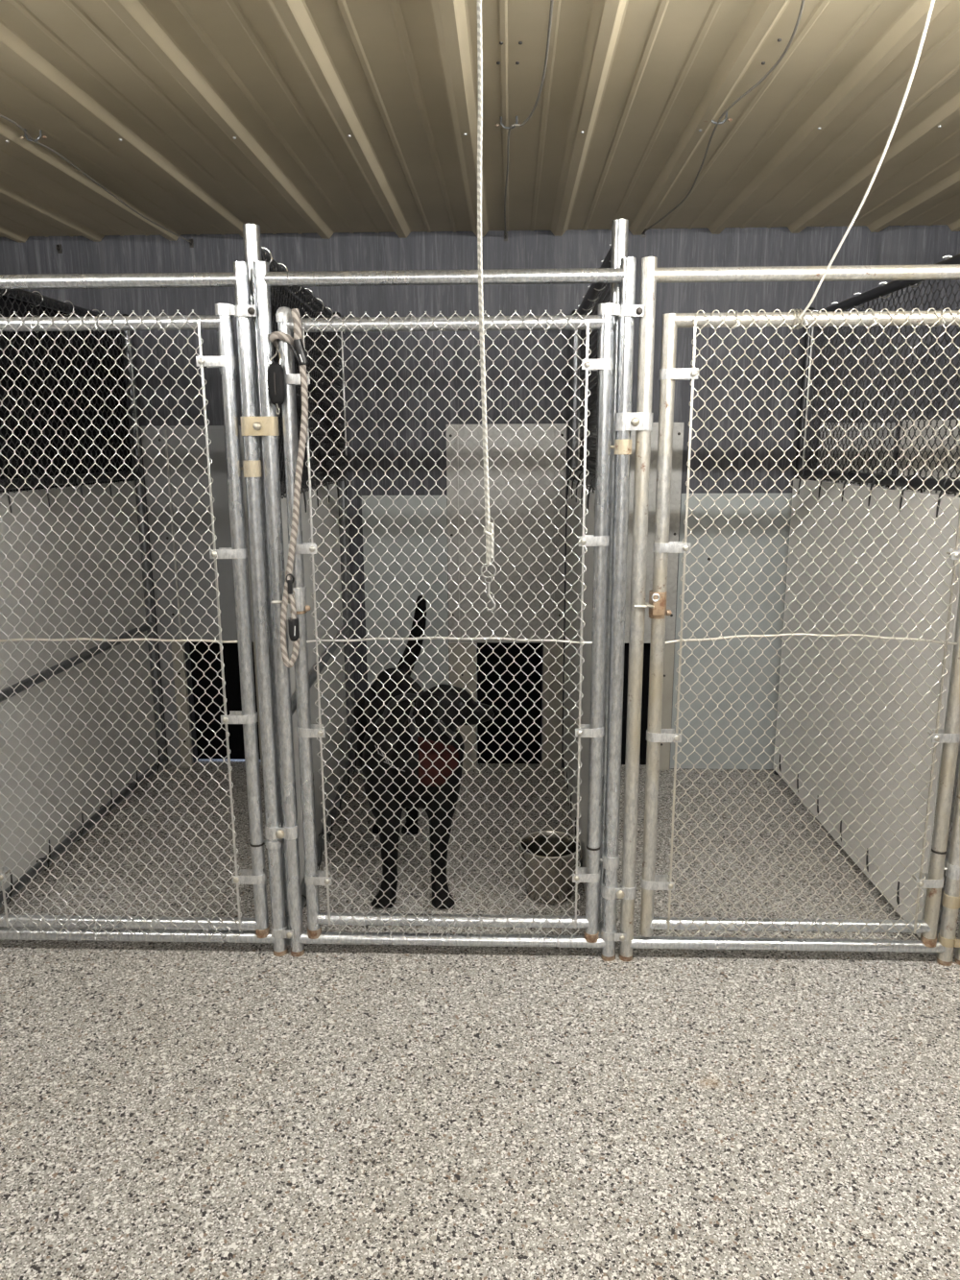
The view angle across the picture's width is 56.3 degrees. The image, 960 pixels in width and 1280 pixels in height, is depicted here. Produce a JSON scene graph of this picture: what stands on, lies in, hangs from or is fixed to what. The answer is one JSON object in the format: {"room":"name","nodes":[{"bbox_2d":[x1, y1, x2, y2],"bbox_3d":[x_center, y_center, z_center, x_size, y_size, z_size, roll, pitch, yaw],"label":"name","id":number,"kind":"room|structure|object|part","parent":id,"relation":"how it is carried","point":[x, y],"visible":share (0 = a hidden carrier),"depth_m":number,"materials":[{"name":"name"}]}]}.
{"room":"dog kennel","nodes":[
{"label":"dog kennel","id":0,"kind":"room"},
{"bbox_2d":[0,758,959,1279],"bbox_3d":[0.035,1.216,1.155,7.200,0.060,7.198,0,12,2],"label":"floor","id":1,"kind":"structure","parent":0,"point":[169,1110],"depth_m":2.04,"materials":[{"name":"grey concrete"}]},
{"bbox_2d":[0,289,168,907],"bbox_3d":[-1.447,-0.218,3.095,0.068,1.925,1.424,1,12,4],"label":"divider panel","id":2,"kind":"object","parent":1,"relation":"on","point":[8,305],"visible":0.81,"depth_m":3.16,"materials":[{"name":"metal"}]},
{"bbox_3d":[-1.451,-1.107,2.901,0.033,0.033,1.387,0,12,3],"label":"rail","id":3,"kind":"part","parent":2,"relation":"part of","materials":[{"name":"grey metal"}]},
{"bbox_3d":[-1.448,-0.537,3.026,0.033,0.033,1.387,0,12,3],"label":"rail","id":4,"kind":"part","parent":2,"relation":"part of","materials":[{"name":"grey metal"}]},
{"bbox_3d":[-1.445,0.082,3.162,0.033,0.033,1.387,0,12,3],"label":"brace rail","id":5,"kind":"part","parent":2,"relation":"part of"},
{"bbox_3d":[-1.443,0.682,3.293,0.033,0.033,1.387,0,12,3],"label":"rail","id":6,"kind":"part","parent":2,"relation":"part of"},
{"bbox_3d":[-1.409,-0.355,3.775,0.035,1.900,0.035,0,12,3],"label":"post","id":7,"kind":"part","parent":2,"relation":"part of","materials":[{"name":"grey metal"}]},
{"bbox_2d":[0,261,287,956],"bbox_3d":[-1.005,-0.010,2.357,0.916,1.830,0.044,0,12,2],"label":"frame","id":8,"kind":"object","parent":1,"relation":"on","point":[239,278],"visible":0.91,"depth_m":2.30,"materials":[{"name":"metal"}]},
{"bbox_3d":[-1.010,-0.867,2.169,0.875,0.033,0.033,0,12,2],"label":"rail","id":9,"kind":"part","parent":8,"relation":"part of","materials":[{"name":"metal"}]},
{"bbox_2d":[0,303,269,941],"bbox_3d":[-0.973,0.013,2.360,0.880,1.693,0.061,0,12,2],"label":"gate","id":10,"kind":"object","parent":8,"relation":"attached to","point":[222,321],"visible":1,"depth_m":2.33,"materials":[{"name":"metal"}]},
{"bbox_3d":[-1.007,-0.772,2.190,0.776,0.033,0.033,0,12,2],"label":"rail","id":11,"kind":"part","parent":10,"relation":"part of","materials":[{"name":"metal"}]},
{"bbox_3d":[-1.004,0.001,2.353,0.741,0.013,0.011,0,12,2],"label":"brace rod","id":12,"kind":"part","parent":10,"relation":"part of","materials":[{"name":"silver metal"}]},
{"bbox_3d":[-1.000,0.798,2.534,0.776,0.033,0.033,0,12,2],"label":"rail","id":13,"kind":"part","parent":10,"relation":"part of","materials":[{"name":"metal"}]},
{"bbox_3d":[-1.002,0.837,2.542,0.875,0.033,0.033,0,12,2],"label":"rail","id":14,"kind":"part","parent":8,"relation":"part of","materials":[{"name":"metal"}]},
{"bbox_3d":[-0.569,-0.009,2.342,0.037,1.830,0.037,0,12,2],"label":"post","id":15,"kind":"part","parent":8,"relation":"part of","materials":[{"name":"metal"}]},
{"bbox_2d":[270,923,293,938],"bbox_3d":[-0.557,0.819,2.513,0.044,0.024,0.069,-10,16,-38],"label":"clamp","id":16,"kind":"object","parent":8,"relation":"attached to","point":[276,933],"visible":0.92,"depth_m":2.50,"materials":[{"name":"metal"}]},
{"bbox_2d":[242,223,357,945],"bbox_3d":[-0.558,-0.216,3.066,0.064,1.925,1.427,0,12,0],"label":"divider panel","id":17,"kind":"object","parent":1,"relation":"on","point":[280,297],"visible":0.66,"depth_m":3.17,"materials":[{"name":"metal"}]},
{"bbox_3d":[-0.552,-0.068,2.388,0.040,1.925,0.040,0,12,0],"label":"tall post","id":18,"kind":"part","parent":17,"relation":"part of","materials":[{"name":"metal"}]},
{"bbox_3d":[-0.562,-1.105,2.871,0.033,0.033,1.387,0,12,0],"label":"rail","id":19,"kind":"part","parent":17,"relation":"part of","materials":[{"name":"grey metal"}]},
{"bbox_3d":[-0.560,-0.534,2.996,0.033,0.033,1.387,0,12,0],"label":"rail","id":20,"kind":"part","parent":17,"relation":"part of","materials":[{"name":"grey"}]},
{"bbox_3d":[-0.557,0.084,3.131,0.033,0.033,1.387,0,12,0],"label":"brace rail","id":21,"kind":"part","parent":17,"relation":"part of","materials":[{"name":"grey metal"}]},
{"bbox_3d":[-0.554,0.685,3.263,0.033,0.033,1.387,0,12,0],"label":"rail","id":22,"kind":"part","parent":17,"relation":"part of","materials":[{"name":"silver metal"}]},
{"bbox_3d":[-0.564,-0.352,3.746,0.035,1.900,0.035,0,12,0],"label":"post","id":23,"kind":"part","parent":17,"relation":"part of","materials":[{"name":"grey metal"}]},
{"bbox_2d":[353,595,498,908],"bbox_3d":[-0.214,0.329,3.047,0.417,0.865,0.810,-3,13,-13],"label":"dog","id":24,"kind":"object","parent":1,"relation":"on","point":[410,659],"visible":0.89,"depth_m":2.78},
{"bbox_2d":[253,256,636,961],"bbox_3d":[-0.081,-0.008,2.326,0.916,1.830,0.044,0,12,2],"label":"frame","id":25,"kind":"object","parent":1,"relation":"on","point":[625,275],"visible":0.98,"depth_m":2.27,"materials":[{"name":"metal"}]},
{"bbox_2d":[241,416,279,435],"bbox_3d":[-0.547,-0.531,2.228,0.093,0.046,0.063,0,12,2],"label":"clamp","id":26,"kind":"object","parent":25,"relation":"attached to","point":[250,425],"visible":0.98,"depth_m":2.21,"materials":[{"name":"metal"}]},
{"bbox_3d":[-0.520,-0.009,2.341,0.037,1.830,0.037,0,12,2],"label":"post","id":27,"kind":"part","parent":25,"relation":"part of","materials":[{"name":"metal"}]},
{"bbox_2d":[265,822,299,840],"bbox_3d":[-0.542,0.522,2.459,0.093,0.034,0.063,0,12,2],"label":"clamp","id":28,"kind":"object","parent":25,"relation":"attached to","point":[289,833],"visible":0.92,"depth_m":2.44,"materials":[{"name":"metal"}]},
{"bbox_3d":[-0.087,-0.864,2.139,0.875,0.033,0.033,0,12,2],"label":"rail","id":29,"kind":"part","parent":25,"relation":"part of","materials":[{"name":"metal"}]},
{"bbox_3d":[-0.079,0.839,2.511,0.875,0.033,0.033,0,12,2],"label":"rail","id":30,"kind":"part","parent":25,"relation":"part of","materials":[{"name":"metal"}]},
{"bbox_2d":[275,302,643,942],"bbox_3d":[-0.050,0.014,2.329,0.882,1.674,0.061,0,12,2],"label":"gate","id":31,"kind":"object","parent":25,"relation":"attached to","point":[603,322],"visible":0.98,"depth_m":2.30,"materials":[{"name":"metal"}]},
{"bbox_2d":[269,308,308,667],"bbox_3d":[-0.463,-0.364,2.254,0.104,0.880,0.090,0,12,2],"label":"leash","id":32,"kind":"object","parent":31,"relation":"hanging from","point":[297,346],"visible":0.99,"depth_m":2.22,"materials":[{"name":"beige fabric"}]},
{"bbox_2d":[267,344,285,414],"bbox_3d":[-0.493,-0.629,2.167,0.038,0.166,0.038,-10,16,-38],"label":"pouch","id":33,"kind":"object","parent":32,"relation":"hanging from","point":[276,374],"visible":1,"depth_m":2.16,"materials":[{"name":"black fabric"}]},
{"bbox_2d":[271,585,311,614],"bbox_3d":[-0.484,-0.103,2.319,0.096,0.068,0.061,0,12,2],"label":"latch","id":34,"kind":"object","parent":31,"relation":"attached to","point":[300,593],"visible":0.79,"depth_m":2.30,"materials":[{"name":"metal"}]},
{"bbox_3d":[-0.085,-0.762,2.161,0.776,0.033,0.033,0,12,2],"label":"rail","id":35,"kind":"part","parent":31,"relation":"part of","materials":[{"name":"metal"}]},
{"bbox_3d":[-0.082,0.000,2.322,0.740,0.019,0.011,0,12,2],"label":"brace rod","id":36,"kind":"part","parent":31,"relation":"part of","materials":[{"name":"silver metal"}]},
{"bbox_3d":[-0.078,0.781,2.499,0.776,0.033,0.033,0,12,2],"label":"rail","id":37,"kind":"part","parent":31,"relation":"part of","materials":[{"name":"metal"}]},
{"bbox_2d":[601,926,626,941],"bbox_3d":[0.366,0.816,2.481,0.044,0.024,0.069,-10,16,-38],"label":"clamp","id":38,"kind":"object","parent":25,"relation":"attached to","point":[608,936],"visible":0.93,"depth_m":2.47,"materials":[{"name":"metal"}]},
{"bbox_2d":[602,882,636,899],"bbox_3d":[0.382,0.687,2.463,0.093,0.034,0.063,0,12,2],"label":"clamp","id":39,"kind":"object","parent":25,"relation":"attached to","point":[618,892],"visible":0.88,"depth_m":2.44,"materials":[{"name":"metal"}]},
{"bbox_3d":[0.354,-0.006,2.312,0.037,1.830,0.037,0,12,2],"label":"post","id":40,"kind":"part","parent":25,"relation":"part of","materials":[{"name":"metal"}]},
{"bbox_2d":[517,830,582,904],"bbox_3d":[0.221,0.723,2.840,0.207,0.172,0.196,0,12,2],"label":"pail","id":41,"kind":"object","parent":1,"relation":"on","point":[526,839],"visible":0.85,"depth_m":2.79,"materials":[{"name":"silver metal"}]},
{"bbox_3d":[0.220,0.691,2.802,0.207,0.035,0.101,0,12,2],"label":"handle","id":42,"kind":"part","parent":41,"relation":"part of","materials":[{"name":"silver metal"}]},
{"bbox_2d":[562,218,628,949],"bbox_3d":[0.362,-0.214,3.036,0.068,1.925,1.427,0,12,1],"label":"divider panel","id":43,"kind":"object","parent":1,"relation":"on","point":[618,250],"visible":0.41,"depth_m":2.93,"materials":[{"name":"metal"}]},
{"bbox_3d":[0.381,-0.350,3.715,0.035,1.900,0.035,0,12,2],"label":"post","id":44,"kind":"part","parent":43,"relation":"part of","materials":[{"name":"grey metal"}]},
{"bbox_3d":[0.360,-0.532,2.966,0.033,0.033,1.387,0,12,2],"label":"rail","id":45,"kind":"part","parent":43,"relation":"part of","materials":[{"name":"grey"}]},
{"bbox_3d":[0.357,-1.102,2.841,0.033,0.033,1.387,0,12,2],"label":"rail","id":46,"kind":"part","parent":43,"relation":"part of","materials":[{"name":"grey metal"}]},
{"bbox_3d":[0.341,-0.065,2.358,0.040,1.925,0.040,0,12,2],"label":"tall post","id":47,"kind":"part","parent":43,"relation":"part of","materials":[{"name":"metal"}]},
{"bbox_2d":[619,256,959,966],"bbox_3d":[0.842,-0.005,2.295,0.916,1.830,0.044,0,12,2],"label":"frame","id":48,"kind":"object","parent":1,"relation":"on","point":[651,275],"visible":0.97,"depth_m":2.30,"materials":[{"name":"metal"}]},
{"bbox_2d":[614,412,652,431],"bbox_3d":[0.377,-0.534,2.196,0.093,0.042,0.063,0,12,2],"label":"clamp","id":49,"kind":"object","parent":48,"relation":"attached to","point":[633,422],"visible":0.88,"depth_m":2.17,"materials":[{"name":"metal"}]},
{"bbox_3d":[0.404,-0.006,2.310,0.037,1.830,0.037,0,12,2],"label":"post","id":50,"kind":"part","parent":48,"relation":"part of","materials":[{"name":"metal"}]},
{"bbox_3d":[0.845,0.842,2.481,0.875,0.033,0.033,0,12,2],"label":"rail","id":51,"kind":"part","parent":48,"relation":"part of","materials":[{"name":"metal"}]},
{"bbox_2d":[639,307,959,947],"bbox_3d":[0.876,0.016,2.298,0.878,1.675,0.061,0,12,2],"label":"gate","id":52,"kind":"object","parent":48,"relation":"attached to","point":[933,881],"visible":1,"depth_m":2.29,"materials":[{"name":"metal"}]},
{"bbox_2d":[634,589,671,619],"bbox_3d":[0.439,-0.091,2.290,0.096,0.068,0.061,0,12,2],"label":"latch","id":53,"kind":"object","parent":52,"relation":"attached to","point":[657,604],"visible":0.93,"depth_m":2.27,"materials":[{"name":"metal"}]},
{"bbox_3d":[0.847,0.783,2.468,0.772,0.033,0.033,0,12,2],"label":"rail","id":54,"kind":"part","parent":52,"relation":"part of","materials":[{"name":"metal"}]},
{"bbox_3d":[0.843,-0.003,2.289,0.737,0.031,0.011,0,12,2],"label":"brace rod","id":55,"kind":"part","parent":52,"relation":"part of","materials":[{"name":"silver metal"}]},
{"bbox_3d":[0.840,-0.762,2.129,0.772,0.033,0.033,0,12,2],"label":"rail","id":56,"kind":"part","parent":52,"relation":"part of","materials":[{"name":"metal"}]},
{"bbox_3d":[0.837,-0.862,2.108,0.875,0.033,0.033,0,12,2],"label":"rail","id":57,"kind":"part","parent":48,"relation":"part of","materials":[{"name":"metal"}]},
{"bbox_3d":[1.278,-0.004,2.281,0.037,1.830,0.037,0,12,2],"label":"post","id":58,"kind":"part","parent":48,"relation":"part of","materials":[{"name":"metal"}]},
{"bbox_2d":[938,932,959,947],"bbox_3d":[1.290,0.824,2.451,0.044,0.024,0.069,-10,16,-38],"label":"clamp","id":59,"kind":"object","parent":48,"relation":"attached to","point":[949,943],"visible":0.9,"depth_m":2.44,"materials":[{"name":"metal"}]},
{"bbox_2d":[941,891,959,909],"bbox_3d":[1.306,0.704,2.436,0.093,0.034,0.063,0,12,2],"label":"clamp","id":60,"kind":"object","parent":48,"relation":"attached to","point":[950,902],"visible":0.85,"depth_m":2.42,"materials":[{"name":"metal"}]},
{"bbox_2d":[773,253,959,954],"bbox_3d":[1.279,-0.210,3.002,0.068,1.925,1.421,0,12,0],"label":"divider panel","id":61,"kind":"object","parent":1,"relation":"on","point":[890,287],"visible":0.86,"depth_m":2.88,"materials":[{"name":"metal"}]},
{"bbox_3d":[1.288,-0.347,3.685,0.035,1.900,0.035,0,12,1],"label":"post","id":62,"kind":"part","parent":61,"relation":"part of","materials":[{"name":"grey metal"}]},
{"bbox_3d":[1.277,-0.529,2.935,0.033,0.033,1.387,0,12,1],"label":"rail","id":63,"kind":"part","parent":61,"relation":"part of","materials":[{"name":"grey metal"}]},
{"bbox_3d":[1.274,-1.099,2.810,0.033,0.033,1.387,0,12,1],"label":"rail","id":64,"kind":"part","parent":61,"relation":"part of","materials":[{"name":"grey metal"}]},
{"bbox_3d":[1.269,-0.063,2.327,0.040,1.925,0.040,0,12,1],"label":"tall post","id":65,"kind":"part","parent":61,"relation":"part of","materials":[{"name":"metal"}]},
{"bbox_2d":[954,920,959,965],"bbox_3d":[1.764,-0.003,2.264,0.913,1.830,0.038,0,12,2],"label":"frame","id":66,"kind":"object","parent":1,"relation":"on","point":[957,954],"visible":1,"depth_m":2.46,"materials":[{"name":"metal"}]},
{"bbox_2d":[0,0,959,241],"bbox_3d":[-0.018,-0.927,0.339,7.564,0.084,6.518,0,12,2],"label":"ceiling","id":67,"kind":"structure","parent":0,"point":[176,81],"depth_m":2.26,"materials":[{"name":"beige paint"}]},
{"bbox_2d":[20,128,47,142],"bbox_3d":[-1.178,-1.331,2.363,0.072,0.035,0.012,0,12,2],"label":"ceiling hook","id":68,"kind":"object","parent":67,"relation":"attached to","point":[40,134],"visible":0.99,"depth_m":2.36,"materials":[{"name":"metal"}]},
{"bbox_2d":[0,114,191,242],"bbox_3d":[-1.174,-1.385,2.689,0.120,0.010,1.728,1,12,5],"label":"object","id":69,"kind":"object","parent":67,"relation":"attached to","point":[1,115],"visible":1,"depth_m":2.64,"materials":[{"name":"metal"}]},
{"bbox_2d":[477,0,496,611],"bbox_3d":[0.007,-0.536,1.129,0.027,1.017,0.012,0,12,2],"label":"rope","id":70,"kind":"object","parent":67,"relation":"hanging from","point":[489,529],"visible":1,"depth_m":1.15,"materials":[{"name":"fabric"}]},
{"bbox_2d":[494,116,522,129],"bbox_3d":[0.073,-1.320,2.286,0.072,0.035,0.012,0,12,2],"label":"ceiling hook","id":71,"kind":"object","parent":67,"relation":"attached to","point":[501,124],"visible":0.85,"depth_m":2.28,"materials":[{"name":"metal"}]},
{"bbox_2d":[504,0,554,235],"bbox_3d":[0.100,-1.347,2.465,0.062,0.012,2.101,-1,12,-1],"label":"cable","id":72,"kind":"object","parent":67,"relation":"attached to","point":[551,1],"visible":1,"depth_m":2.12,"materials":[{"name":"metal"}]},
{"bbox_2d":[704,112,732,124],"bbox_3d":[0.600,-1.316,2.258,0.072,0.035,0.012,0,12,2],"label":"ceiling hook","id":73,"kind":"object","parent":67,"relation":"attached to","point":[726,114],"visible":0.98,"depth_m":2.26,"materials":[{"name":"metal"}]},
{"bbox_2d":[643,0,805,232],"bbox_3d":[0.621,-1.351,2.454,0.090,0.021,2.083,0,12,3],"label":"cable","id":74,"kind":"object","parent":67,"relation":"attached to","point":[803,1],"visible":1,"depth_m":2.09,"materials":[{"name":"metal"}]},
{"bbox_2d":[790,0,935,329],"bbox_3d":[0.775,-0.938,1.790,0.072,0.536,0.650,0,12,0],"label":"cable","id":75,"kind":"object","parent":67,"relation":"hanging from","point":[932,1],"visible":0.89,"depth_m":1.81,"materials":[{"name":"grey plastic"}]},
{"bbox_2d":[0,224,959,769],"bbox_3d":[0.129,-0.550,3.796,7.200,2.260,0.120,0,12,2],"label":"wall","id":76,"kind":"structure","parent":0,"point":[893,245],"depth_m":3.58,"materials":[{"name":"grey metal"}]},
{"bbox_2d":[55,243,62,253],"bbox_3d":[-1.675,-1.555,3.560,0.016,0.034,0.029,0,12,2],"label":"wall hook","id":77,"kind":"object","parent":76,"relation":"attached to","point":[59,246],"visible":1,"depth_m":3.57,"materials":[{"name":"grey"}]},
{"bbox_2d":[140,425,241,764],"bbox_3d":[-1.066,-0.162,3.857,0.670,1.478,0.006,0,12,2],"label":"door frame","id":78,"kind":"structure","parent":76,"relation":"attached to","point":[158,546],"depth_m":3.85,"materials":[{"name":"grey metal"}]},
{"bbox_2d":[189,238,193,247],"bbox_3d":[-1.143,-1.568,3.539,0.016,0.034,0.029,0,12,2],"label":"wall hook","id":79,"kind":"object","parent":76,"relation":"attached to","point":[191,240],"visible":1,"depth_m":3.55,"materials":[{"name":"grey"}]},
{"bbox_2d":[154,428,263,767],"bbox_3d":[-1.133,-0.159,3.879,0.409,1.469,0.088,0,12,2],"label":"door","id":80,"kind":"structure","parent":76,"relation":"in","point":[217,447],"depth_m":3.83,"materials":[{"name":"grey metal"}]},
{"bbox_3d":[-1.295,-0.428,3.786,0.008,0.893,0.010,0,12,2],"label":"guide rail","id":81,"kind":"part","parent":80,"relation":"part of","materials":[{"name":"metal"}]},
{"bbox_3d":[-1.311,0.285,3.952,0.050,0.571,0.016,0,12,2],"label":"frame","id":82,"kind":"part","parent":80,"relation":"part of","materials":[{"name":"grey metal"}]},
{"bbox_3d":[-1.135,-0.432,3.791,0.409,0.898,0.012,0,12,2],"label":"plate","id":83,"kind":"part","parent":80,"relation":"part of","materials":[{"name":"grey metal"}]},
{"bbox_3d":[-0.976,-0.427,3.776,0.008,0.893,0.010,0,12,2],"label":"guide rail","id":84,"kind":"part","parent":80,"relation":"part of","materials":[{"name":"metal"}]},
{"bbox_3d":[-0.953,0.286,3.940,0.050,0.571,0.016,0,12,2],"label":"frame","id":85,"kind":"part","parent":80,"relation":"part of","materials":[{"name":"grey metal"}]},
{"bbox_2d":[362,495,448,691],"bbox_3d":[-0.314,-0.020,3.862,0.354,1.191,0.006,0,12,2],"label":"wall panel","id":86,"kind":"object","parent":76,"relation":"attached to","point":[414,501],"visible":0.57,"depth_m":3.81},
{"bbox_2d":[504,231,507,241],"bbox_3d":[0.101,-1.575,3.495,0.016,0.034,0.029,0,12,2],"label":"wall hook","id":87,"kind":"object","parent":76,"relation":"attached to","point":[505,236],"visible":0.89,"depth_m":3.50,"materials":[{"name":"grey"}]},
{"bbox_2d":[446,423,566,769],"bbox_3d":[0.111,-0.161,3.837,0.491,1.482,0.088,0,12,2],"label":"door","id":88,"kind":"structure","parent":76,"relation":"in","point":[508,433],"depth_m":3.79,"materials":[{"name":"metal"}]},
{"bbox_3d":[-0.092,-0.430,3.745,0.008,0.905,0.010,0,12,2],"label":"guide rail","id":89,"kind":"part","parent":88,"relation":"part of","materials":[{"name":"metal"}]},
{"bbox_3d":[-0.075,0.289,3.911,0.117,0.571,0.016,0,12,2],"label":"frame","id":90,"kind":"part","parent":88,"relation":"part of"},
{"bbox_3d":[0.109,-0.434,3.748,0.491,0.910,0.012,0,12,2],"label":"plate","id":91,"kind":"part","parent":88,"relation":"part of","materials":[{"name":"metal"}]},
{"bbox_3d":[0.315,0.290,3.897,0.085,0.571,0.016,0,12,2],"label":"frame","id":92,"kind":"part","parent":88,"relation":"part of","materials":[{"name":"silver metal"}]},
{"bbox_3d":[0.309,-0.429,3.731,0.008,0.905,0.010,0,12,2],"label":"guide rail","id":93,"kind":"part","parent":88,"relation":"part of","materials":[{"name":"metal"}]},
{"bbox_2d":[578,422,684,770],"bbox_3d":[0.604,-0.161,3.820,0.450,1.485,0.088,0,12,2],"label":"door","id":94,"kind":"structure","parent":76,"relation":"in","point":[678,427],"depth_m":3.77,"materials":[{"name":"metal"}]},
{"bbox_3d":[0.601,-0.434,3.731,0.450,0.913,0.012,0,12,2],"label":"plate","id":95,"kind":"part","parent":94,"relation":"part of","materials":[{"name":"metal"}]},
{"bbox_3d":[0.791,0.291,3.882,0.077,0.571,0.016,0,12,2],"label":"frame","id":96,"kind":"part","parent":94,"relation":"part of","materials":[{"name":"silver metal"}]},
{"bbox_3d":[0.781,-0.429,3.715,0.008,0.908,0.010,0,12,2],"label":"guide rail","id":97,"kind":"part","parent":94,"relation":"part of","materials":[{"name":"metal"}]},
{"bbox_2d":[670,493,792,769],"bbox_3d":[1.081,-0.018,3.813,0.495,1.196,0.010,0,12,2],"label":"wall panel","id":98,"kind":"object","parent":76,"relation":"attached to","point":[766,501],"visible":0.76,"depth_m":3.81,"materials":[{"name":"grey"}]},
{"bbox_2d":[816,422,895,488],"bbox_3d":[1.527,-0.154,3.770,0.300,1.476,0.006,0,12,2],"label":"wall panel","id":99,"kind":"object","parent":76,"relation":"attached to","point":[892,442],"visible":0.02,"depth_m":3.63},
{"bbox_2d":[894,419,959,770],"bbox_3d":[2.062,-0.157,3.749,0.730,1.486,0.010,0,12,2],"label":"wall panel","id":100,"kind":"object","parent":76,"relation":"attached to","point":[940,422],"visible":0.17,"depth_m":3.62,"materials":[{"name":"metal"}]}
]}

